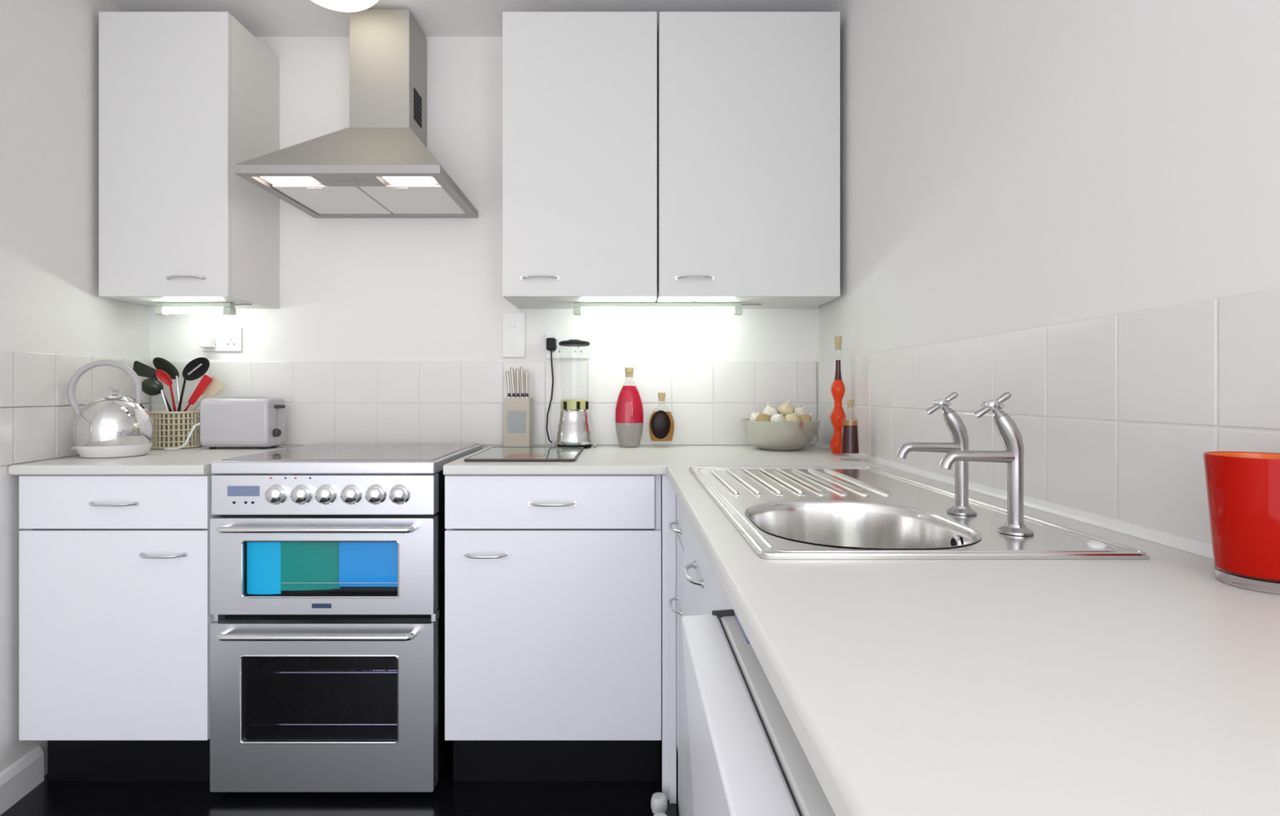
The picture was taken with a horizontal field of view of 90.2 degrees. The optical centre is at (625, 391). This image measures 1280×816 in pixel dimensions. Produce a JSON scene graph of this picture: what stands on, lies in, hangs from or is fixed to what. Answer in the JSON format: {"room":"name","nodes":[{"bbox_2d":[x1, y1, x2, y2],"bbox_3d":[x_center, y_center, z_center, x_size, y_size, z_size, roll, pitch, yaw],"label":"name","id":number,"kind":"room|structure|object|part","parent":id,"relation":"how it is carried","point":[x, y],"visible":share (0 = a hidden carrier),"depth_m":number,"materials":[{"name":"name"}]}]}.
{"room":"kitchen","nodes":[
{"label":"kitchen","id":0,"kind":"room"},
{"bbox_2d":[0,0,149,775],"bbox_3d":[-1.810,-0.097,0.130,0.380,2.374,4.360,0,0,0],"label":"wall","id":1,"kind":"structure","parent":0,"point":[55,322],"depth_m":1.81,"materials":[{"name":"white paint"}]},
{"bbox_2d":[0,745,44,814],"bbox_3d":[-1.626,1.041,-0.080,0.041,0.098,3.740,0,0,0],"label":"baseboard","id":2,"kind":"structure","parent":1,"relation":"attached to","point":[24,775],"depth_m":1.71,"materials":[{"name":"white wood"}]},
{"bbox_2d":[0,692,679,815],"bbox_3d":[-0.600,1.115,0.180,2.800,0.050,4.460,0,0,0],"label":"floor","id":3,"kind":"structure","parent":0,"point":[449,797],"depth_m":1.70,"materials":[{"name":"black tile"}]},
{"bbox_2d":[18,473,221,781],"bbox_3d":[-1.365,0.655,1.984,0.503,0.868,0.628,0,0,0],"label":"base cabinet","id":4,"kind":"object","parent":3,"relation":"on","point":[115,618],"visible":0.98,"depth_m":1.70,"materials":[{"name":"white laminate"}]},
{"bbox_3d":[-1.361,0.298,1.685,0.130,0.011,0.032,0,0,0],"label":"handle","id":5,"kind":"part","parent":4,"relation":"part of","materials":[{"name":"white metal"}]},
{"bbox_3d":[-1.365,0.295,1.709,0.503,0.142,0.018,0,0,0],"label":"drawer","id":6,"kind":"part","parent":4,"relation":"part of","materials":[{"name":"white laminate"}]},
{"bbox_3d":[-1.365,0.650,1.709,0.503,0.558,0.018,0,0,0],"label":"door","id":7,"kind":"part","parent":4,"relation":"part of","materials":[{"name":"white laminate"}]},
{"bbox_2d":[8,444,303,475],"bbox_3d":[-1.413,0.207,1.994,0.599,0.027,0.618,0,0,0],"label":"countertop","id":8,"kind":"structure","parent":4,"relation":"on","point":[192,460],"depth_m":1.72,"materials":[{"name":"laminate"}]},
{"bbox_2d":[66,360,154,457],"bbox_3d":[-1.540,0.049,1.925,0.193,0.289,0.193,0,0,19],"label":"kettle","id":9,"kind":"object","parent":8,"relation":"on","point":[113,425],"visible":1,"depth_m":1.87,"materials":[{"name":"silver metal"}]},
{"bbox_3d":[-1.562,-0.009,1.916,0.169,0.173,0.079,0,0,0],"label":"handle","id":10,"kind":"part","parent":9,"relation":"part of","materials":[{"name":"grey plastic"}]},
{"bbox_3d":[-1.540,0.012,1.925,0.074,0.010,0.074,0,0,0],"label":"lid","id":11,"kind":"part","parent":9,"relation":"part of","materials":[{"name":"silver metal"}]},
{"bbox_3d":[-1.540,-0.004,1.925,0.020,0.024,0.020,0,0,0],"label":"lid knob","id":12,"kind":"part","parent":9,"relation":"part of","materials":[{"name":"grey metal"}]},
{"bbox_2d":[149,409,201,448],"bbox_3d":[-1.553,0.130,2.205,0.148,0.126,0.148,0,0,0],"label":"utensil holder","id":13,"kind":"object","parent":8,"relation":"on","point":[172,428],"visible":0.76,"depth_m":2.15,"materials":[{"name":"brown wicker"}]},
{"bbox_2d":[133,360,172,411],"bbox_3d":[-1.606,0.038,2.195,0.175,0.287,0.016,0,0,-4],"label":"spatula","id":14,"kind":"object","parent":13,"relation":"in","point":[141,369],"visible":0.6,"depth_m":2.19,"materials":[{"name":"black plastic"}]},
{"bbox_2d":[141,377,168,411],"bbox_3d":[-1.591,0.068,2.180,0.124,0.226,0.047,0,0,0],"label":"ladle","id":15,"kind":"object","parent":13,"relation":"in","point":[150,386],"visible":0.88,"depth_m":2.17,"materials":[{"name":"black plastic"}]},
{"bbox_2d":[155,368,176,411],"bbox_3d":[-1.537,0.054,2.173,0.042,0.255,0.135,0,0,-4],"label":"spoon","id":16,"kind":"object","parent":13,"relation":"in","point":[163,376],"visible":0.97,"depth_m":2.13,"materials":[{"name":"red plastic"}]},
{"bbox_2d":[152,356,182,411],"bbox_3d":[-1.598,0.030,2.235,0.108,0.300,0.023,0,0,0],"label":"serving spoon","id":17,"kind":"object","parent":13,"relation":"in","point":[161,363],"visible":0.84,"depth_m":2.23,"materials":[{"name":"black plastic"}]},
{"bbox_2d":[177,356,209,411],"bbox_3d":[-1.510,0.031,2.214,0.139,0.299,0.026,0,0,0],"label":"slotted spoon","id":18,"kind":"object","parent":13,"relation":"in","point":[196,368],"visible":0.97,"depth_m":2.21,"materials":[{"name":"black plastic"}]},
{"bbox_2d":[182,374,213,411],"bbox_3d":[-1.510,0.062,2.195,0.184,0.240,0.009,0,0,4],"label":"spatula","id":19,"kind":"object","parent":13,"relation":"in","point":[206,380],"visible":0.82,"depth_m":2.19,"materials":[{"name":"red plastic"}]},
{"bbox_2d":[191,375,225,410],"bbox_3d":[-1.503,0.063,2.225,0.208,0.238,0.011,0,0,-1],"label":"wooden spatula","id":20,"kind":"object","parent":13,"relation":"in","point":[216,384],"visible":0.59,"depth_m":2.23,"materials":[{"name":"beige wood"}]},
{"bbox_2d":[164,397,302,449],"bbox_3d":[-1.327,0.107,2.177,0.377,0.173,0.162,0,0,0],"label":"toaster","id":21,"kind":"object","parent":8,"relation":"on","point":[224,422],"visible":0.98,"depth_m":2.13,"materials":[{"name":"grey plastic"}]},
{"bbox_3d":[-1.462,0.146,2.116,0.112,0.094,0.027,0,0,-27],"label":"cord","id":22,"kind":"part","parent":21,"relation":"part of","materials":[{"name":"white plastic"}]},
{"bbox_3d":[-1.187,0.051,2.192,0.022,0.012,0.034,0,0,0],"label":"lever","id":23,"kind":"part","parent":21,"relation":"part of","materials":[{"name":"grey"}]},
{"bbox_3d":[-1.229,0.434,1.685,0.126,0.011,0.032,0,0,0],"label":"handle","id":24,"kind":"part","parent":4,"relation":"part of","materials":[{"name":"white metal"}]},
{"bbox_2d":[209,443,482,791],"bbox_3d":[-0.807,0.636,1.963,0.599,0.908,0.614,0,0,0],"label":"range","id":25,"kind":"object","parent":3,"relation":"on","point":[327,560],"visible":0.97,"depth_m":1.70,"materials":[{"name":"silver metal"}]},
{"bbox_3d":[-0.925,0.273,1.683,0.054,0.054,0.030,0,0,0],"label":"knob","id":26,"kind":"part","parent":25,"relation":"part of","materials":[{"name":"silver metal"}]},
{"bbox_3d":[-0.858,0.273,1.683,0.054,0.054,0.030,0,0,0],"label":"knob","id":27,"kind":"part","parent":25,"relation":"part of","materials":[{"name":"silver metal"}]},
{"bbox_2d":[209,515,438,791],"bbox_3d":[-0.809,0.702,1.700,0.595,0.728,0.088,0,0,0],"label":"oven","id":28,"kind":"object","parent":25,"relation":"in","point":[281,585],"depth_m":1.70,"materials":[{"name":"silver metal"}]},
{"bbox_2d":[251,656,396,673],"bbox_3d":[-0.800,0.792,1.975,0.528,0.007,0.356,0,0,0],"label":"oven rack","id":29,"kind":"object","parent":25,"relation":"in","point":[286,671],"depth_m":1.80,"materials":[{"name":"silver metal"}]},
{"bbox_2d":[251,668,396,725],"bbox_3d":[-0.800,0.939,1.975,0.528,0.007,0.356,0,0,0],"label":"oven rack","id":30,"kind":"object","parent":25,"relation":"in","point":[257,723],"depth_m":1.88,"materials":[{"name":"silver metal"}]},
{"bbox_3d":[-0.806,0.275,1.722,0.593,0.107,0.047,0,0,0],"label":"control panel","id":31,"kind":"part","parent":25,"relation":"part of","materials":[{"name":"metal"}]},
{"bbox_3d":[-0.794,0.273,1.683,0.054,0.054,0.030,0,0,0],"label":"knob","id":32,"kind":"part","parent":25,"relation":"part of","materials":[{"name":"silver metal"}]},
{"bbox_2d":[210,443,482,474],"bbox_3d":[-0.806,0.201,1.982,0.595,0.038,0.576,0,0,0],"label":"cooktop","id":33,"kind":"object","parent":25,"relation":"in","point":[315,458],"depth_m":1.72,"materials":[{"name":"grey"}]},
{"bbox_3d":[-0.727,0.273,1.683,0.054,0.054,0.030,0,0,0],"label":"knob","id":34,"kind":"part","parent":25,"relation":"part of","materials":[{"name":"silver metal"}]},
{"bbox_3d":[-0.662,0.273,1.683,0.054,0.054,0.030,0,0,0],"label":"knob","id":35,"kind":"part","parent":25,"relation":"part of","materials":[{"name":"silver metal"}]},
{"bbox_3d":[-0.599,0.273,1.683,0.054,0.054,0.030,0,0,0],"label":"knob","id":36,"kind":"part","parent":25,"relation":"part of","materials":[{"name":"silver metal"}]},
{"bbox_2d":[444,475,661,781],"bbox_3d":[-0.193,0.655,1.984,0.577,0.868,0.628,0,0,0],"label":"base cabinet","id":37,"kind":"object","parent":3,"relation":"on","point":[553,583],"visible":0.95,"depth_m":1.70,"materials":[{"name":"white laminate"}]},
{"bbox_3d":[-0.369,0.434,1.685,0.126,0.011,0.032,0,0,0],"label":"handle","id":38,"kind":"part","parent":37,"relation":"part of","materials":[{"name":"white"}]},
{"bbox_3d":[-0.202,0.295,1.709,0.560,0.142,0.018,0,0,0],"label":"drawer","id":39,"kind":"part","parent":37,"relation":"part of","materials":[{"name":"white laminate"}]},
{"bbox_3d":[-0.194,0.298,1.685,0.130,0.011,0.032,0,0,0],"label":"handle","id":40,"kind":"part","parent":37,"relation":"part of","materials":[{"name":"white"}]},
{"bbox_3d":[-0.193,0.650,1.709,0.577,0.558,0.018,0,0,0],"label":"door","id":41,"kind":"part","parent":37,"relation":"part of","materials":[{"name":"white laminate"}]},
{"bbox_2d":[650,791,667,813],"bbox_3d":[0.087,1.067,1.655,0.043,0.044,0.043,0,0,0],"label":"cabinet foot","id":42,"kind":"object","parent":3,"relation":"on","point":[659,802],"visible":0.89,"depth_m":1.64,"materials":[{"name":"white plastic"}]},
{"bbox_2d":[653,811,666,815],"bbox_3d":[0.086,1.067,1.575,0.043,0.044,0.043,0,0,0],"label":"cabinet foot","id":43,"kind":"object","parent":3,"relation":"on","point":[660,813],"visible":1,"depth_m":1.58,"materials":[{"name":"white plastic"}]},
{"bbox_2d":[662,475,676,803],"bbox_3d":[0.117,0.655,1.705,0.036,0.868,0.034,0,0,0],"label":"base cabinet","id":44,"kind":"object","parent":3,"relation":"on","point":[668,494],"depth_m":1.70,"materials":[{"name":"white laminate"}]},
{"bbox_2d":[668,495,685,815],"bbox_3d":[0.398,0.655,1.579,0.580,0.868,0.214,0,0,0],"label":"base cabinet","id":45,"kind":"object","parent":3,"relation":"on","point":[679,522],"visible":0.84,"depth_m":1.56,"materials":[{"name":"white laminate"}]},
{"bbox_3d":[0.122,0.336,1.585,0.028,0.011,0.122,0,0,0],"label":"handle","id":46,"kind":"part","parent":45,"relation":"part of","materials":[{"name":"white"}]},
{"bbox_3d":[0.122,0.530,1.585,0.028,0.011,0.122,0,0,0],"label":"handle","id":47,"kind":"part","parent":45,"relation":"part of","materials":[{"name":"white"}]},
{"bbox_3d":[0.144,0.295,1.579,0.018,0.142,0.212,0,0,0],"label":"drawer","id":48,"kind":"part","parent":45,"relation":"part of","materials":[{"name":"white laminate"}]},
{"bbox_3d":[0.144,0.650,1.579,0.018,0.558,0.212,0,0,0],"label":"door","id":49,"kind":"part","parent":45,"relation":"part of","materials":[{"name":"white laminate"}]},
{"bbox_2d":[681,608,835,815],"bbox_3d":[0.373,0.657,0.482,0.614,0.864,0.545,0,0,0],"label":"dishwasher","id":50,"kind":"object","parent":3,"relation":"on","point":[748,758],"visible":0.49,"depth_m":0.51,"materials":[{"name":"white plastic"}]},
{"bbox_2d":[682,511,980,815],"bbox_3d":[0.397,0.655,1.113,0.582,0.868,0.712,0,0,0],"label":"base cabinet","id":51,"kind":"object","parent":3,"relation":"on","point":[704,593],"visible":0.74,"depth_m":1.25,"materials":[{"name":"white laminate"}]},
{"bbox_3d":[0.122,0.332,1.165,0.030,0.015,0.135,0,0,0],"label":"handle","id":52,"kind":"part","parent":51,"relation":"part of","materials":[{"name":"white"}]},
{"bbox_3d":[0.144,0.577,1.113,0.018,0.705,0.709,0,0,0],"label":"door","id":53,"kind":"part","parent":51,"relation":"part of","materials":[{"name":"white laminate"}]},
{"bbox_2d":[443,444,1279,815],"bbox_3d":[0.106,0.207,1.251,1.174,0.027,2.102,0,0,0],"label":"countertop","id":54,"kind":"structure","parent":51,"relation":"on","point":[1151,686],"depth_m":0.45,"materials":[{"name":"laminate"}]},
{"bbox_2d":[504,397,533,446],"bbox_3d":[-0.374,0.108,2.239,0.086,0.172,0.092,0,0,0],"label":"knife block","id":55,"kind":"object","parent":54,"relation":"on","point":[518,411],"visible":0.89,"depth_m":2.19,"materials":[{"name":"brown wood"}]},
{"bbox_2d":[505,370,511,397],"bbox_3d":[-0.407,0.023,2.228,0.021,0.190,0.019,0,0,37],"label":"knife","id":56,"kind":"object","parent":55,"relation":"in","point":[507,374],"visible":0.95,"depth_m":2.22,"materials":[{"name":"silver metal"}]},
{"bbox_2d":[510,366,515,397],"bbox_3d":[-0.392,0.016,2.234,0.022,0.204,0.018,0,0,38],"label":"knife","id":57,"kind":"object","parent":55,"relation":"in","point":[513,394],"visible":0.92,"depth_m":2.23,"materials":[{"name":"silver metal"}]},
{"bbox_3d":[-0.373,0.103,2.194,0.064,0.076,0.002,0,0,0],"label":"panel","id":58,"kind":"part","parent":55,"relation":"part of","materials":[{"name":"grey"}]},
{"bbox_2d":[515,368,519,397],"bbox_3d":[-0.375,0.019,2.226,0.014,0.198,0.020,0,0,-29],"label":"knife","id":59,"kind":"object","parent":55,"relation":"in","point":[517,371],"visible":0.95,"depth_m":2.22,"materials":[{"name":"silver metal"}]},
{"bbox_2d":[520,366,524,397],"bbox_3d":[-0.360,0.015,2.232,0.015,0.206,0.021,0,0,-29],"label":"knife","id":60,"kind":"object","parent":55,"relation":"in","point":[522,395],"visible":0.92,"depth_m":2.23,"materials":[{"name":"silver metal"}]},
{"bbox_2d":[524,372,528,397],"bbox_3d":[-0.344,0.025,2.226,0.013,0.186,0.020,0,0,-31],"label":"knife","id":61,"kind":"object","parent":55,"relation":"in","point":[526,395],"visible":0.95,"depth_m":2.22,"materials":[{"name":"silver metal"}]},
{"bbox_3d":[-0.346,-0.031,2.228,0.012,0.074,0.013,0,0,0],"label":"handle","id":62,"kind":"part","parent":61,"relation":"part of","materials":[{"name":"silver metal"}]},
{"bbox_2d":[463,446,583,461],"bbox_3d":[-0.294,0.190,1.959,0.312,0.008,0.390,0,0,0],"label":"chopping board","id":63,"kind":"object","parent":54,"relation":"on","point":[494,453],"visible":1,"depth_m":1.90,"materials":[{"name":"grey glass"}]},
{"bbox_2d":[504,453,545,457],"bbox_3d":[-0.292,0.187,1.865,0.115,0.001,0.130,0,0,0],"label":"print","id":64,"kind":"object","parent":63,"relation":"on","point":[506,455],"depth_m":1.86,"materials":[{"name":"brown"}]},
{"bbox_2d":[546,337,597,448],"bbox_3d":[-0.199,0.001,2.213,0.206,0.384,0.125,0,0,20],"label":"blender","id":65,"kind":"object","parent":54,"relation":"on","point":[574,430],"visible":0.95,"depth_m":2.16,"materials":[{"name":"silver plastic"}]},
{"bbox_3d":[-0.266,0.019,2.252,0.028,0.336,0.061,0,0,-7],"label":"cord","id":66,"kind":"part","parent":65,"relation":"part of","materials":[{"name":"black plastic"}]},
{"bbox_3d":[-0.176,0.121,2.205,0.125,0.120,0.125,0,0,0],"label":"motor","id":67,"kind":"part","parent":65,"relation":"part of","materials":[{"name":"silver metal"}]},
{"bbox_3d":[-0.176,-0.169,2.205,0.108,0.020,0.108,0,0,0],"label":"lid","id":68,"kind":"part","parent":65,"relation":"part of","materials":[{"name":"black plastic"}]},
{"bbox_2d":[615,367,643,446],"bbox_3d":[0.014,0.055,2.225,0.104,0.277,0.057,0,0,0],"label":"bottle","id":69,"kind":"object","parent":54,"relation":"on","point":[628,408],"visible":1,"depth_m":2.21,"materials":[{"name":"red glass"}]},
{"bbox_2d":[648,392,674,440],"bbox_3d":[0.127,0.097,2.225,0.094,0.186,0.058,0,0,0],"label":"bottle","id":70,"kind":"object","parent":54,"relation":"on","point":[661,424],"visible":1,"depth_m":2.20,"materials":[{"name":"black glass"}]},
{"bbox_2d":[740,417,820,450],"bbox_3d":[0.520,0.144,2.145,0.262,0.099,0.262,0,0,0],"label":"bowl","id":71,"kind":"object","parent":54,"relation":"on","point":[766,435],"visible":0.88,"depth_m":2.05,"materials":[{"name":"grey ceramic"}]},
{"bbox_2d":[749,409,758,420],"bbox_3d":[0.444,0.090,2.159,0.049,0.055,0.055,0,0,0],"label":"garlic bulb","id":72,"kind":"object","parent":71,"relation":"in","point":[753,415],"visible":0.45,"depth_m":2.15,"materials":[{"name":"white food"}]},
{"bbox_2d":[755,411,770,421],"bbox_3d":[0.454,0.093,2.105,0.052,0.056,0.052,0,0,34],"label":"garlic bulb","id":73,"kind":"object","parent":71,"relation":"in","point":[761,416],"visible":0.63,"depth_m":2.09,"materials":[{"name":"beige food"}]},
{"bbox_2d":[762,402,778,417],"bbox_3d":[0.490,0.065,2.155,0.054,0.058,0.054,0,0,0],"label":"garlic bulb","id":74,"kind":"object","parent":71,"relation":"in","point":[770,410],"visible":0.66,"depth_m":2.14,"materials":[{"name":"white food"}]},
{"bbox_2d":[769,413,786,421],"bbox_3d":[0.500,0.096,2.088,0.048,0.049,0.050,0,0,42],"label":"garlic bulb","id":75,"kind":"object","parent":71,"relation":"in","point":[775,417],"visible":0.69,"depth_m":2.07,"materials":[{"name":"white food"}]},
{"bbox_2d":[777,399,794,416],"bbox_3d":[0.540,0.055,2.139,0.056,0.058,0.053,0,0,0],"label":"garlic bulb","id":76,"kind":"object","parent":71,"relation":"in","point":[785,408],"visible":0.88,"depth_m":2.12,"materials":[{"name":"beige food"}]},
{"bbox_2d":[784,410,800,421],"bbox_3d":[0.547,0.089,2.094,0.054,0.057,0.054,0,0,0],"label":"garlic bulb","id":77,"kind":"object","parent":71,"relation":"in","point":[793,416],"visible":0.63,"depth_m":2.08,"materials":[{"name":"beige food"}]},
{"bbox_2d":[794,404,805,416],"bbox_3d":[0.586,0.073,2.157,0.051,0.054,0.051,0,0,0],"label":"garlic bulb","id":78,"kind":"object","parent":71,"relation":"in","point":[801,411],"visible":0.54,"depth_m":2.14,"materials":[{"name":"white food"}]},
{"bbox_2d":[799,413,813,421],"bbox_3d":[0.595,0.095,2.109,0.046,0.048,0.049,0,0,0],"label":"garlic bulb","id":79,"kind":"object","parent":71,"relation":"in","point":[803,417],"visible":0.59,"depth_m":2.09,"materials":[{"name":"beige food"}]},
{"bbox_2d":[830,336,845,453],"bbox_3d":[0.652,0.013,1.955,0.054,0.362,0.054,0,0,0],"label":"bottle","id":80,"kind":"object","parent":54,"relation":"on","point":[837,415],"visible":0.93,"depth_m":1.94,"materials":[{"name":"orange glass"}]},
{"bbox_2d":[841,399,858,453],"bbox_3d":[0.640,0.107,1.815,0.054,0.172,0.054,0,0,0],"label":"bottle","id":81,"kind":"object","parent":54,"relation":"on","point":[850,432],"visible":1,"depth_m":1.80,"materials":[{"name":"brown glass"}]},
{"bbox_2d":[688,466,1149,559],"bbox_3d":[0.385,0.266,1.165,0.455,0.165,0.855,0,0,0],"label":"sink","id":82,"kind":"object","parent":54,"relation":"in","point":[782,512],"visible":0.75,"depth_m":1.06,"materials":[{"name":"metal"}]},
{"bbox_3d":[0.333,0.268,0.936,0.296,0.160,0.339,0,0,0],"label":"bowl","id":83,"kind":"part","parent":82,"relation":"part of","materials":[{"name":"metal"}]},
{"bbox_2d":[895,391,977,515],"bbox_3d":[0.483,0.095,0.994,0.123,0.188,0.044,0,0,0],"label":"tap","id":84,"kind":"object","parent":82,"relation":"on","point":[957,430],"visible":0.98,"depth_m":0.99,"materials":[{"name":"silver metal"}]},
{"bbox_3d":[0.473,0.092,0.994,0.102,0.027,0.017,0,0,0],"label":"spout","id":85,"kind":"part","parent":84,"relation":"part of","materials":[{"name":"silver metal"}]},
{"bbox_3d":[0.480,0.027,0.994,0.023,0.018,0.010,0,0,0],"label":"handle arm","id":86,"kind":"part","parent":84,"relation":"part of","materials":[{"name":"silver metal"}]},
{"bbox_3d":[0.493,0.018,0.994,0.019,0.016,0.019,0,0,0],"label":"cross handle","id":87,"kind":"part","parent":84,"relation":"part of","materials":[{"name":"silver metal"}]},
{"bbox_3d":[0.501,0.028,0.994,0.021,0.024,0.015,0,0,0],"label":"stem","id":88,"kind":"part","parent":84,"relation":"part of","materials":[{"name":"silver metal"}]},
{"bbox_3d":[0.493,0.018,0.981,0.010,0.009,0.018,0,0,0],"label":"handle arm","id":89,"kind":"part","parent":84,"relation":"part of","materials":[{"name":"silver metal"}]},
{"bbox_3d":[0.506,0.010,0.994,0.023,0.018,0.010,0,0,0],"label":"handle arm","id":90,"kind":"part","parent":84,"relation":"part of","materials":[{"name":"silver metal"}]},
{"bbox_2d":[938,391,1034,535],"bbox_3d":[0.483,0.095,0.857,0.123,0.188,0.044,0,0,0],"label":"tap","id":91,"kind":"object","parent":82,"relation":"on","point":[1011,436],"visible":1,"depth_m":0.85,"materials":[{"name":"silver metal"}]},
{"bbox_3d":[0.473,0.092,0.857,0.102,0.027,0.017,0,0,0],"label":"spout","id":92,"kind":"part","parent":91,"relation":"part of","materials":[{"name":"silver metal"}]},
{"bbox_3d":[0.480,0.027,0.857,0.023,0.018,0.010,0,0,0],"label":"handle arm","id":93,"kind":"part","parent":91,"relation":"part of","materials":[{"name":"silver metal"}]},
{"bbox_3d":[0.493,0.018,0.857,0.019,0.016,0.019,0,0,0],"label":"cross handle","id":94,"kind":"part","parent":91,"relation":"part of","materials":[{"name":"silver metal"}]},
{"bbox_3d":[0.501,0.028,0.857,0.021,0.024,0.015,0,0,0],"label":"stem","id":95,"kind":"part","parent":91,"relation":"part of","materials":[{"name":"silver metal"}]},
{"bbox_3d":[0.493,0.018,0.844,0.010,0.009,0.018,0,0,0],"label":"handle arm","id":96,"kind":"part","parent":91,"relation":"part of","materials":[{"name":"silver metal"}]},
{"bbox_3d":[0.506,0.010,0.857,0.023,0.018,0.010,0,0,0],"label":"handle arm","id":97,"kind":"part","parent":91,"relation":"part of","materials":[{"name":"silver metal"}]},
{"bbox_2d":[1203,450,1279,593],"bbox_3d":[0.641,0.129,0.640,0.091,0.129,0.091,0,0,0],"label":"tumbler","id":98,"kind":"object","parent":54,"relation":"on","point":[1243,487],"visible":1,"depth_m":0.62,"materials":[{"name":"red glass"}]},
{"bbox_2d":[110,0,838,36],"bbox_3d":[-0.600,-1.324,0.180,2.800,0.080,4.460,0,0,0],"label":"ceiling","id":99,"kind":"structure","parent":0,"point":[261,18],"depth_m":2.13,"materials":[{"name":"paint"}]},
{"bbox_2d":[311,0,378,12],"bbox_3d":[-0.873,-1.229,1.920,0.300,0.110,0.300,0,0,0],"label":"ceiling lamp","id":100,"kind":"object","parent":99,"relation":"attached to","point":[344,6],"visible":1,"depth_m":1.95,"materials":[{"name":"white plastic"}]},
{"bbox_2d":[149,36,818,692],"bbox_3d":[-0.600,-0.097,2.357,2.800,2.374,0.107,0,0,0],"label":"wall","id":101,"kind":"structure","parent":0,"point":[382,330],"depth_m":2.31,"materials":[{"name":"white paint"}]},
{"bbox_2d":[98,11,279,308],"bbox_3d":[-1.457,-0.749,2.144,0.410,0.897,0.330,0,0,0],"label":"upper cabinet","id":102,"kind":"object","parent":101,"relation":"attached to","point":[186,98],"visible":0.99,"depth_m":2.01,"materials":[{"name":"white laminate"}]},
{"bbox_3d":[-1.382,-0.357,1.995,0.124,0.011,0.031,0,0,0],"label":"handle","id":103,"kind":"part","parent":102,"relation":"part of","materials":[{"name":"white metal"}]},
{"bbox_2d":[154,302,252,315],"bbox_3d":[-1.419,-0.280,2.151,0.316,0.040,0.034,0,0,0],"label":"strip light","id":104,"kind":"object","parent":102,"relation":"attached to","point":[228,308],"visible":1,"depth_m":2.14,"materials":[{"name":"grey plastic"}]},
{"bbox_3d":[-1.296,-0.293,2.151,0.070,0.009,0.009,0,0,-4],"label":"cord","id":105,"kind":"part","parent":104,"relation":"part of","materials":[{"name":"grey plastic"}]},
{"bbox_2d":[200,327,242,351],"bbox_3d":[-1.456,-0.188,2.287,0.140,0.087,0.045,0,0,0],"label":"wall socket","id":106,"kind":"object","parent":101,"relation":"attached to","point":[213,339],"visible":1,"depth_m":2.30,"materials":[{"name":"white plastic"}]},
{"bbox_2d":[234,9,478,217],"bbox_3d":[-0.829,-0.949,2.071,0.592,0.642,0.473,0,0,0],"label":"hood","id":107,"kind":"object","parent":101,"relation":"attached to","point":[381,165],"visible":1,"depth_m":2.10,"materials":[{"name":"metal"}]},
{"bbox_2d":[502,311,524,357],"bbox_3d":[-0.403,-0.205,2.303,0.082,0.164,0.014,0,0,0],"label":"switch plate","id":108,"kind":"object","parent":101,"relation":"attached to","point":[513,322],"visible":1,"depth_m":2.30,"materials":[{"name":"white plastic"}]},
{"bbox_2d":[511,320,515,326],"bbox_3d":[-0.403,-0.246,2.298,0.016,0.022,0.004,0,0,0],"label":"rocker switch","id":109,"kind":"object","parent":108,"relation":"attached to","point":[513,322],"depth_m":2.30,"materials":[{"name":"white plastic"}]},
{"bbox_2d":[511,342,515,348],"bbox_3d":[-0.403,-0.164,2.298,0.016,0.022,0.004,0,0,0],"label":"rocker switch","id":110,"kind":"object","parent":108,"relation":"attached to","point":[513,344],"depth_m":2.30,"materials":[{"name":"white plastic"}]},
{"bbox_2d":[546,333,589,358],"bbox_3d":[-0.209,-0.164,2.303,0.157,0.092,0.014,0,0,0],"label":"wall socket","id":111,"kind":"object","parent":101,"relation":"attached to","point":[561,352],"visible":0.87,"depth_m":2.30,"materials":[{"name":"white plastic"}]},
{"bbox_2d":[502,11,657,308],"bbox_3d":[-0.144,-0.749,2.144,0.489,0.897,0.330,0,0,0],"label":"upper cabinet","id":112,"kind":"object","parent":101,"relation":"attached to","point":[580,88],"visible":0.98,"depth_m":2.01,"materials":[{"name":"white laminate"}]},
{"bbox_3d":[-0.269,-0.357,1.995,0.124,0.011,0.031,0,0,0],"label":"handle","id":113,"kind":"part","parent":112,"relation":"part of","materials":[{"name":"white metal"}]},
{"bbox_2d":[654,11,839,308],"bbox_3d":[0.392,-0.749,2.144,0.572,0.897,0.330,0,0,0],"label":"upper cabinet","id":114,"kind":"object","parent":101,"relation":"attached to","point":[748,102],"visible":0.98,"depth_m":2.01,"materials":[{"name":"white laminate"}]},
{"bbox_2d":[573,302,761,315],"bbox_3d":[0.143,-0.280,2.151,0.636,0.040,0.034,0,0,0],"label":"strip light","id":115,"kind":"object","parent":114,"relation":"attached to","point":[737,309],"visible":1,"depth_m":2.14,"materials":[{"name":"grey plastic"}]},
{"bbox_3d":[0.422,-0.293,2.151,0.077,0.009,0.009,0,0,-4],"label":"cord","id":116,"kind":"part","parent":115,"relation":"part of","materials":[{"name":"grey plastic"}]},
{"bbox_3d":[0.218,-0.357,1.995,0.124,0.011,0.031,0,0,0],"label":"handle","id":117,"kind":"part","parent":114,"relation":"part of","materials":[{"name":"white metal"}]},
{"bbox_2d":[817,0,1279,543],"bbox_3d":[0.747,-0.097,0.130,0.107,2.374,4.360,0,0,0],"label":"wall","id":118,"kind":"structure","parent":0,"point":[1070,209],"depth_m":1.01,"materials":[{"name":"white paint"}]},
{"bbox_2d":[814,441,1213,559],"bbox_3d":[0.687,0.187,1.245,0.013,0.014,2.090,0,0,0],"label":"trim","id":119,"kind":"structure","parent":118,"relation":"attached to","point":[1186,544],"depth_m":0.96,"materials":[{"name":"white plastic"}]}
]}

